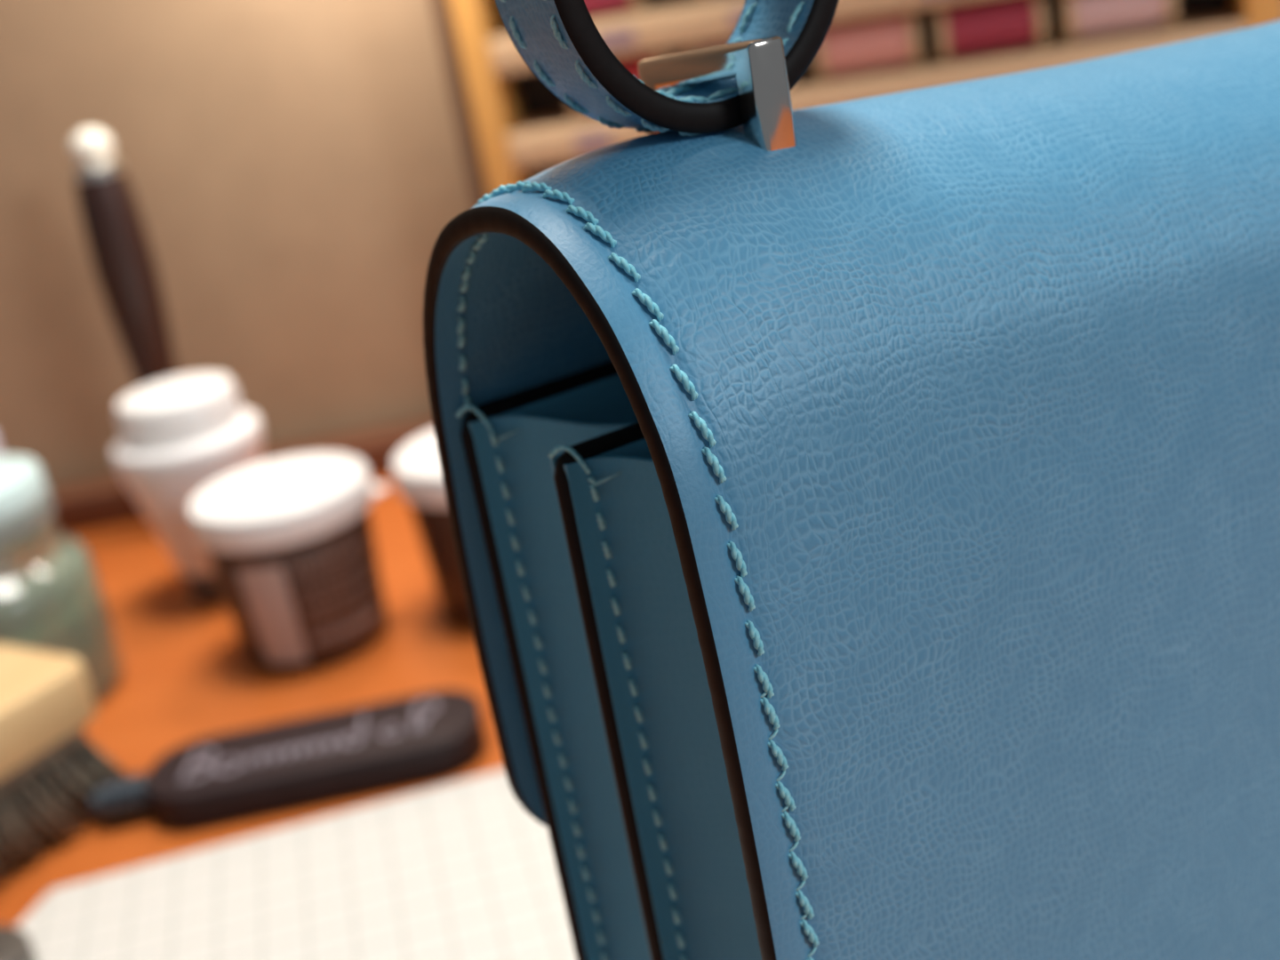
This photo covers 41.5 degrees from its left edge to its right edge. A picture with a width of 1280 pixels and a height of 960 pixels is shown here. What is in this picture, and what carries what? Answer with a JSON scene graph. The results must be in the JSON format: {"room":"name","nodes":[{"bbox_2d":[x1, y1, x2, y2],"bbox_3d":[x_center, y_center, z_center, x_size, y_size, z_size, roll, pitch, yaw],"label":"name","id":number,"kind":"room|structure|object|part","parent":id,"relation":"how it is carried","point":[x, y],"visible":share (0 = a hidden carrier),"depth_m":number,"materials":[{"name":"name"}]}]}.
{"room":"workspace","nodes":[
{"label":"workspace","id":0,"kind":"room"},
{"bbox_2d":[0,0,473,487],"bbox_3d":[0.025,-0.416,0.599,4.200,2.240,0.118,-10,20,0],"label":"wall","id":1,"kind":"structure","parent":0,"point":[295,170],"depth_m":0.64,"materials":[{"name":"beige paint"}]},
{"bbox_3d":[0.286,1.005,-0.045,4.200,0.030,2.400,-10,20,0],"label":"floor","id":2,"kind":"structure","parent":0,"visible":0},
{"bbox_2d":[0,416,503,927],"bbox_3d":[0.162,0.437,0.402,1.760,0.754,0.880,-10,20,0],"label":"workbench","id":3,"kind":"object","parent":2,"relation":"on","point":[188,676],"visible":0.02,"depth_m":0.50,"materials":[{"name":"orange wood"}]},
{"bbox_2d":[0,455,123,703],"bbox_3d":[-0.193,0.034,0.500,0.062,0.071,0.062,-10,20,0],"label":"jar","id":4,"kind":"object","parent":3,"relation":"on","point":[52,598],"visible":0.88,"depth_m":0.49,"materials":[{"name":"green glass"}]},
{"bbox_2d":[0,644,128,881],"bbox_3d":[-0.185,0.085,0.401,0.050,0.040,0.131,4,24,34],"label":"brush","id":5,"kind":"object","parent":3,"relation":"on","point":[48,764],"visible":1,"depth_m":0.42,"materials":[{"name":"brown wood"}]},
{"bbox_2d":[89,770,153,824],"bbox_3d":[-0.132,0.081,0.430,0.014,0.011,0.011,-13,20,-8],"label":"rod","id":6,"kind":"object","parent":3,"relation":"on","point":[126,797],"visible":1,"depth_m":0.42,"materials":[{"name":"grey metal"}]},
{"bbox_2d":[70,128,178,388],"bbox_3d":[-0.178,-0.052,0.609,0.021,0.150,0.021,6,26,38],"label":"tool","id":7,"kind":"object","parent":3,"relation":"on","point":[121,252],"visible":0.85,"depth_m":0.59,"materials":[{"name":"brown wood"}]},
{"bbox_3d":[-0.190,-0.116,0.585,0.014,0.012,0.014,-10,20,0],"label":"knob","id":8,"kind":"part","parent":7,"relation":"part of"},
{"bbox_2d":[111,373,263,600],"bbox_3d":[-0.145,0.003,0.559,0.049,0.071,0.049,-10,20,0],"label":"white bottle","id":9,"kind":"object","parent":3,"relation":"on","point":[181,435],"visible":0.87,"depth_m":0.54,"materials":[{"name":"white plastic"}]},
{"bbox_3d":[-0.421,0.047,0.659,0.754,0.014,0.022,-10,20,0],"label":"rail","id":10,"kind":"part","parent":3,"relation":"part of","materials":[{"name":"brown wood"}]},
{"bbox_2d":[187,452,387,670],"bbox_3d":[-0.103,0.025,0.509,0.054,0.051,0.054,-1,22,23],"label":"lidded pot","id":11,"kind":"object","parent":3,"relation":"on","point":[289,542],"visible":1,"depth_m":0.49,"materials":[{"name":"brown plastic"}]},
{"bbox_3d":[-0.106,0.040,0.491,0.014,0.032,0.004,-5,21,14],"label":"label panel","id":12,"kind":"part","parent":11,"relation":"part of","materials":[{"name":"pink paper"}]},
{"bbox_3d":[-0.107,0.006,0.502,0.054,0.010,0.054,-10,20,0],"label":"lid","id":13,"kind":"part","parent":11,"relation":"part of","materials":[{"name":"white plastic"}]},
{"bbox_3d":[-0.102,0.029,0.510,0.050,0.043,0.050,-10,20,0],"label":"pot","id":14,"kind":"part","parent":11,"relation":"part of","materials":[{"name":"brown plastic"}]},
{"bbox_2d":[16,768,576,959],"bbox_3d":[0.105,0.092,0.297,0.461,0.001,0.300,-14,20,-9],"label":"cutting mat","id":15,"kind":"object","parent":3,"relation":"on","point":[458,870],"visible":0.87,"depth_m":0.38,"materials":[{"name":"white plastic"}]},
{"bbox_2d":[0,925,36,959],"bbox_3d":[-0.145,0.105,0.367,0.025,0.011,0.025,-10,20,0],"label":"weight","id":16,"kind":"object","parent":15,"relation":"on","point":[15,944],"visible":1,"depth_m":0.37,"materials":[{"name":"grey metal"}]},
{"bbox_2d":[423,0,1279,959],"bbox_3d":[0.100,0.009,0.210,0.237,0.214,0.051,-21,22,-26],"label":"handbag","id":17,"kind":"object","parent":15,"relation":"on","point":[864,514],"visible":1,"depth_m":0.14,"materials":[{"name":"blue leather"}]},
{"bbox_3d":[0.095,0.030,0.236,0.232,0.157,0.002,-21,22,-26],"label":"panel","id":18,"kind":"part","parent":17,"relation":"part of","materials":[{"name":"blue leather"}]},
{"bbox_3d":[0.105,0.035,0.220,0.232,0.157,0.002,-21,22,-26],"label":"panel","id":19,"kind":"part","parent":17,"relation":"part of","materials":[{"name":"blue leather"}]},
{"bbox_2d":[145,689,487,831],"bbox_3d":[-0.083,0.071,0.433,0.086,0.010,0.031,-11,20,-2],"label":"handle","id":20,"kind":"object","parent":3,"relation":"on","point":[335,756],"visible":1,"depth_m":0.42,"materials":[{"name":"brown plastic"}]},
{"bbox_2d":[392,430,471,624],"bbox_3d":[-0.043,0.011,0.515,0.054,0.051,0.058,1,23,28],"label":"lidded pot","id":21,"kind":"object","parent":3,"relation":"on","point":[417,471],"visible":0.15,"depth_m":0.50,"materials":[{"name":"brown plastic"}]},
{"bbox_3d":[-0.047,-0.007,0.507,0.054,0.010,0.054,1,23,28],"label":"lid","id":22,"kind":"part","parent":21,"relation":"part of","materials":[{"name":"white plastic"}]},
{"bbox_3d":[-0.043,0.016,0.515,0.050,0.043,0.050,1,23,28],"label":"pot","id":23,"kind":"part","parent":21,"relation":"part of","materials":[{"name":"brown plastic"}]},
{"bbox_2d":[431,0,1279,206],"bbox_3d":[0.074,-0.138,0.585,0.278,0.240,0.034,-6,21,11],"label":"shelf","id":24,"kind":"object","parent":3,"relation":"on","point":[512,129],"visible":0.23,"depth_m":0.58,"materials":[{"name":"brown wood"}]},
{"bbox_3d":[-0.058,-0.124,0.612,0.006,0.240,0.033,-6,21,11],"label":"panel","id":25,"kind":"part","parent":24,"relation":"part of","materials":[{"name":"brown wood"}]},
{"bbox_2d":[584,0,645,15],"bbox_3d":[-0.017,-0.169,0.584,0.035,0.019,0.019,-6,21,11],"label":"thread spool","id":26,"kind":"object","parent":24,"relation":"on","point":[595,7],"visible":0.37,"depth_m":0.58,"materials":[{"name":"red fabric"}]},
{"bbox_2d":[570,48,668,118],"bbox_3d":[-0.007,-0.139,0.594,0.035,0.019,0.019,-6,21,11],"label":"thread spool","id":27,"kind":"object","parent":24,"relation":"on","point":[631,63],"visible":0.12,"depth_m":0.59,"materials":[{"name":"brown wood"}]},
{"bbox_2d":[815,8,921,80],"bbox_3d":[0.078,-0.148,0.577,0.035,0.019,0.019,-6,21,11],"label":"thread spool","id":28,"kind":"object","parent":24,"relation":"on","point":[886,42],"visible":0.88,"depth_m":0.57,"materials":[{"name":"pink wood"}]},
{"bbox_2d":[935,0,1047,62],"bbox_3d":[0.118,-0.153,0.569,0.035,0.019,0.019,-6,21,11],"label":"thread spool","id":29,"kind":"object","parent":24,"relation":"on","point":[989,26],"visible":1,"depth_m":0.56,"materials":[{"name":"red fabric"}]},
{"bbox_2d":[1060,0,1176,43],"bbox_3d":[0.159,-0.157,0.561,0.035,0.019,0.019,-6,21,11],"label":"thread spool","id":30,"kind":"object","parent":24,"relation":"on","point":[1080,19],"visible":1,"depth_m":0.56,"materials":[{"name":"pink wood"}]}
]}

